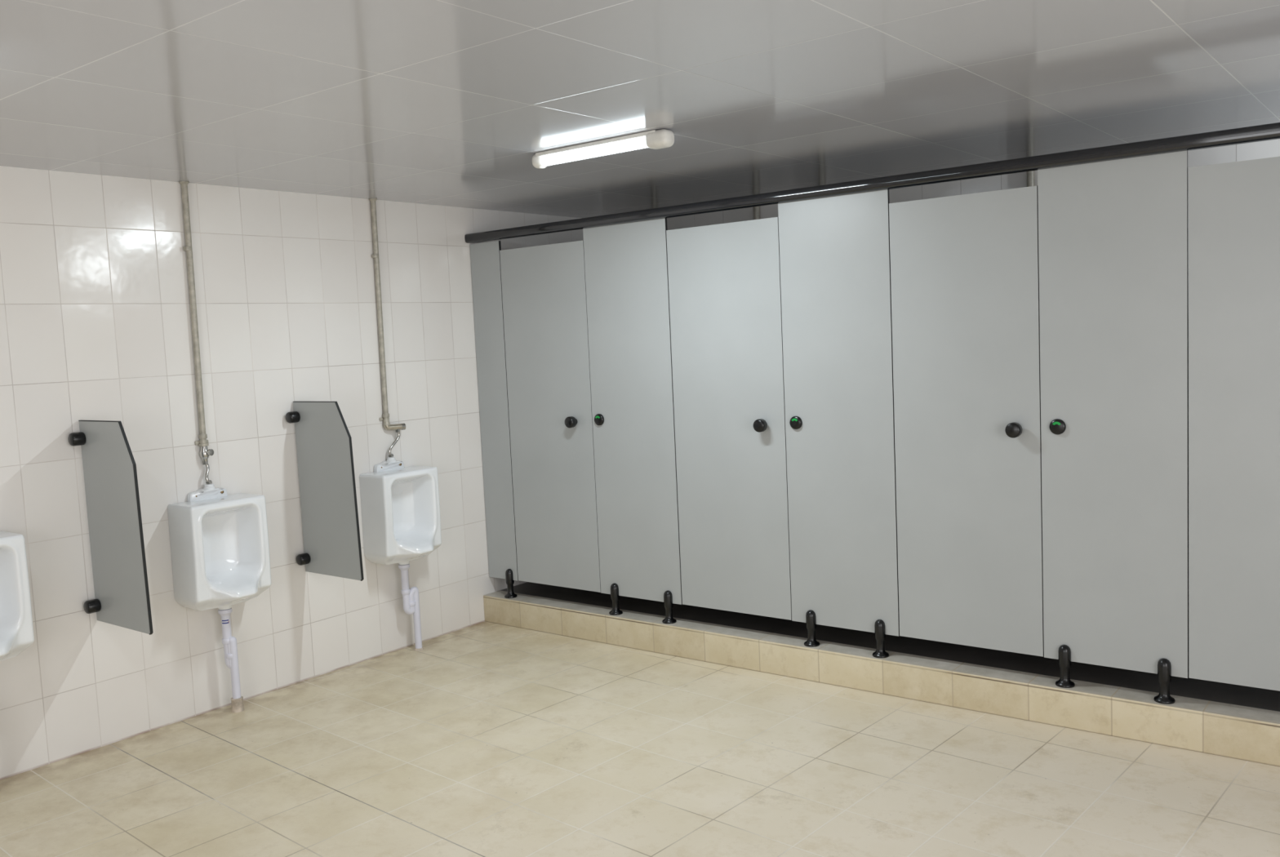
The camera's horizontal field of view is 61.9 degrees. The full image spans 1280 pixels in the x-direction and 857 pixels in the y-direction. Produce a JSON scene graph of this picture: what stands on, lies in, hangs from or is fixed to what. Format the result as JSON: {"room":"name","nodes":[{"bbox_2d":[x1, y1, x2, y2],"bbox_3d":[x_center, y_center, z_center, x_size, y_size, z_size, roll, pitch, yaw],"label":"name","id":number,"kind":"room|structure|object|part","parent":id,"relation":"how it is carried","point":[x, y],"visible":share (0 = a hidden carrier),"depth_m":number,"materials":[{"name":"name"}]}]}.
{"room":"public restroom","nodes":[
{"label":"public restroom","id":0,"kind":"room"},
{"bbox_2d":[0,165,583,780],"bbox_3d":[-2.484,0.181,3.889,0.100,2.268,7.600,1,6,38],"label":"wall","id":1,"kind":"structure","parent":0,"point":[95,324],"depth_m":4.62,"materials":[{"name":"white tile"}]},
{"bbox_2d":[0,530,34,661],"bbox_3d":[-2.358,0.601,3.766,0.262,0.538,0.353,1,6,38],"label":"urinal","id":2,"kind":"object","parent":1,"relation":"attached to","point":[16,626],"visible":1,"depth_m":3.84,"materials":[{"name":"white ceramic"}]},
{"bbox_2d":[67,420,153,635],"bbox_3d":[-2.018,0.370,4.062,0.430,0.799,0.074,1,6,38],"label":"divider","id":3,"kind":"object","parent":1,"relation":"attached to","point":[118,561],"visible":1,"depth_m":4.07,"materials":[{"name":"grey laminate"}]},
{"bbox_2d":[178,181,213,484],"bbox_3d":[-1.880,-0.398,4.520,0.063,1.279,0.060,1,6,38],"label":"supply pipe","id":4,"kind":"object","parent":1,"relation":"attached to","point":[203,443],"visible":1,"depth_m":4.52,"materials":[{"name":"silver metal"}]},
{"bbox_3d":[-1.879,0.059,4.575,0.008,0.018,0.060,1,6,38],"label":"wall plate","id":5,"kind":"part","parent":4,"relation":"part of","materials":[{"name":"silver metal"}]},
{"bbox_3d":[-1.839,0.102,4.559,0.026,0.028,0.028,-1,5,21],"label":"valve knob","id":6,"kind":"part","parent":4,"relation":"part of","materials":[{"name":"silver metal"}]},
{"bbox_2d":[167,483,271,610],"bbox_3d":[-1.758,0.506,4.535,0.262,0.538,0.353,1,6,38],"label":"urinal","id":7,"kind":"object","parent":1,"relation":"attached to","point":[219,540],"visible":1,"depth_m":4.54,"materials":[{"name":"white ceramic"}]},
{"bbox_2d":[285,401,364,581],"bbox_3d":[-1.428,0.277,4.818,0.430,0.799,0.074,1,6,38],"label":"divider","id":8,"kind":"object","parent":1,"relation":"attached to","point":[324,449],"visible":1,"depth_m":4.82,"materials":[{"name":"grey laminate"}]},
{"bbox_2d":[368,198,405,457],"bbox_3d":[-1.263,-0.495,5.314,0.127,1.278,0.053,-7,7,-43],"label":"supply pipe","id":9,"kind":"object","parent":1,"relation":"attached to","point":[385,418],"visible":1,"depth_m":5.29,"materials":[{"name":"silver metal"}]},
{"bbox_3d":[-1.198,-0.010,5.386,0.022,0.035,0.035,-6,6,-37],"label":"valve knob","id":10,"kind":"part","parent":9,"relation":"part of","materials":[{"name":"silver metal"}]},
{"bbox_2d":[359,457,441,564],"bbox_3d":[-1.158,0.412,5.304,0.262,0.538,0.353,1,6,38],"label":"urinal","id":11,"kind":"object","parent":1,"relation":"attached to","point":[400,504],"visible":1,"depth_m":5.28,"materials":[{"name":"white ceramic"}]},
{"bbox_2d":[0,0,1279,217],"bbox_3d":[0.028,-0.942,1.793,6.600,0.100,7.600,1,6,38],"label":"ceiling","id":12,"kind":"structure","parent":0,"point":[449,103],"depth_m":3.15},
{"bbox_2d":[532,128,674,168],"bbox_3d":[-0.152,-1.044,4.007,0.665,0.061,0.072,1,6,38],"label":"ceiling lamp","id":13,"kind":"object","parent":12,"relation":"attached to","point":[663,138],"visible":1,"depth_m":3.97,"materials":[{"name":"beige plastic"}]},
{"bbox_2d":[0,621,1279,856],"bbox_3d":[0.136,1.414,1.996,6.600,0.100,7.600,1,6,38],"label":"floor","id":14,"kind":"structure","parent":0,"point":[487,739],"depth_m":3.73,"materials":[{"name":"beige tile"}]},
{"bbox_2d":[217,608,244,712],"bbox_3d":[-1.765,0.998,4.608,0.077,0.451,0.058,-3,5,-1],"label":"drain pipe","id":15,"kind":"object","parent":14,"relation":"on","point":[230,647],"visible":1,"depth_m":4.59,"materials":[{"name":"white plastic"}]},
{"bbox_2d":[398,564,423,650],"bbox_3d":[-1.157,0.903,5.391,0.104,0.451,0.058,-6,6,-37],"label":"drain pipe","id":16,"kind":"object","parent":14,"relation":"on","point":[411,599],"visible":1,"depth_m":5.38,"materials":[{"name":"white plastic"}]},
{"bbox_2d":[483,582,1279,766],"bbox_3d":[2.028,0.994,4.419,6.400,0.148,1.200,1,6,38],"label":"step","id":17,"kind":"structure","parent":14,"relation":"on","point":[1242,722],"depth_m":4.38,"materials":[{"name":"beige tile"}]},
{"bbox_2d":[469,217,682,623],"bbox_3d":[-0.025,-0.084,5.886,1.316,1.930,1.201,1,6,38],"label":"stall","id":18,"kind":"object","parent":17,"relation":"on","point":[573,339],"visible":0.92,"depth_m":5.40,"materials":[{"name":"grey laminate"}]},
{"bbox_3d":[-0.789,-0.085,5.795,0.221,1.830,0.014,1,6,38],"label":"panel","id":19,"kind":"part","parent":18,"relation":"part of","materials":[{"name":"grey laminate"}]},
{"bbox_3d":[-0.710,0.844,5.833,0.070,0.156,0.070,1,6,38],"label":"leg","id":20,"kind":"part","parent":18,"relation":"part of","materials":[{"name":"black plastic"}]},
{"bbox_3d":[-0.468,-0.054,5.549,0.584,1.777,0.013,1,6,38],"label":"door","id":21,"kind":"part","parent":18,"relation":"part of","materials":[{"name":"grey laminate"}]},
{"bbox_3d":[-0.347,-0.033,5.413,0.058,0.058,0.055,1,6,38],"label":"knob","id":22,"kind":"part","parent":18,"relation":"part of","materials":[{"name":"black plastic"}]},
{"bbox_3d":[-0.125,0.856,5.378,0.070,0.156,0.070,1,6,38],"label":"leg","id":23,"kind":"part","parent":18,"relation":"part of","materials":[{"name":"black plastic"}]},
{"bbox_3d":[-0.037,-0.072,5.210,0.505,1.836,0.014,1,6,38],"label":"panel","id":24,"kind":"part","parent":18,"relation":"part of","materials":[{"name":"grey laminate"}]},
{"bbox_3d":[0.139,0.862,5.173,0.070,0.156,0.070,1,6,38],"label":"leg","id":25,"kind":"part","parent":18,"relation":"part of","materials":[{"name":"black plastic"}]},
{"bbox_2d":[666,189,899,657],"bbox_3d":[0.935,-0.063,5.139,1.110,1.930,1.201,1,6,38],"label":"stall","id":26,"kind":"object","parent":17,"relation":"on","point":[781,326],"visible":0.91,"depth_m":4.67,"materials":[{"name":"grey laminate"}]},
{"bbox_3d":[0.403,-0.035,4.872,0.598,1.777,0.013,1,6,38],"label":"door","id":27,"kind":"part","parent":26,"relation":"part of","materials":[{"name":"grey laminate"}]},
{"bbox_3d":[0.536,-0.014,4.726,0.058,0.058,0.055,1,6,38],"label":"knob","id":28,"kind":"part","parent":26,"relation":"part of","materials":[{"name":"black plastic"}]},
{"bbox_3d":[0.754,0.875,4.695,0.070,0.156,0.070,1,6,38],"label":"leg","id":29,"kind":"part","parent":26,"relation":"part of","materials":[{"name":"black plastic"}]},
{"bbox_3d":[0.841,-0.053,4.528,0.507,1.836,0.014,1,6,38],"label":"panel","id":30,"kind":"part","parent":26,"relation":"part of","materials":[{"name":"grey laminate"}]},
{"bbox_3d":[1.012,0.881,4.494,0.070,0.156,0.070,1,6,38],"label":"leg","id":31,"kind":"part","parent":26,"relation":"part of","materials":[{"name":"black plastic"}]},
{"bbox_2d":[888,151,1188,704],"bbox_3d":[1.804,-0.044,4.463,1.086,1.930,1.201,1,6,38],"label":"stall","id":32,"kind":"object","parent":17,"relation":"on","point":[1040,332],"visible":1,"depth_m":3.99,"materials":[{"name":"grey laminate"}]},
{"bbox_2d":[465,122,1279,243],"bbox_3d":[1.599,-0.973,3.811,6.394,0.049,0.060,1,6,38],"label":"rail","id":33,"kind":"object","parent":32,"relation":"on","point":[1271,131],"visible":1,"depth_m":4.16,"materials":[{"name":"black metal"}]},
{"bbox_3d":[1.276,-0.016,4.193,0.585,1.777,0.013,1,6,38],"label":"door","id":34,"kind":"part","parent":32,"relation":"part of","materials":[{"name":"grey laminate"}]},
{"bbox_3d":[1.418,0.005,4.040,0.058,0.058,0.055,1,6,38],"label":"knob","id":35,"kind":"part","parent":32,"relation":"part of","materials":[{"name":"black plastic"}]},
{"bbox_3d":[1.606,0.894,4.033,0.070,0.156,0.070,1,6,38],"label":"leg","id":36,"kind":"part","parent":32,"relation":"part of","materials":[{"name":"black plastic"}]},
{"bbox_3d":[1.705,-0.034,3.856,0.498,1.836,0.014,1,6,38],"label":"panel","id":37,"kind":"part","parent":32,"relation":"part of","materials":[{"name":"grey laminate"}]},
{"bbox_3d":[1.878,0.899,3.821,0.070,0.156,0.070,1,6,38],"label":"leg","id":38,"kind":"part","parent":32,"relation":"part of","materials":[{"name":"black plastic"}]},
{"bbox_2d":[1188,156,1279,691],"bbox_3d":[2.674,-0.025,3.787,1.110,1.930,1.201,1,6,38],"label":"stall","id":39,"kind":"object","parent":17,"relation":"on","point":[1234,207],"visible":1,"depth_m":3.61,"materials":[{"name":"grey laminate"}]},
{"bbox_2d":[666,138,1279,355],"bbox_3d":[2.378,-0.124,4.838,6.400,2.268,0.100,1,6,38],"label":"wall","id":40,"kind":"structure","parent":0,"point":[1268,148],"depth_m":5.21,"materials":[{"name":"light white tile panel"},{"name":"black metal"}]},
{"bbox_2d":[753,206,759,219],"bbox_3d":[0.689,-0.374,6.032,0.042,1.819,0.042,1,6,38],"label":"pipe","id":41,"kind":"object","parent":40,"relation":"attached to","point":[756,209],"visible":0.02,"depth_m":5.95,"materials":[{"name":"grey metal"}]},
{"bbox_2d":[1026,170,1035,186],"bbox_3d":[1.881,-0.349,5.106,0.042,1.819,0.042,1,6,38],"label":"pipe","id":42,"kind":"object","parent":40,"relation":"attached to","point":[1030,175],"visible":0.02,"depth_m":5.02,"materials":[{"name":"grey metal"}]}
]}

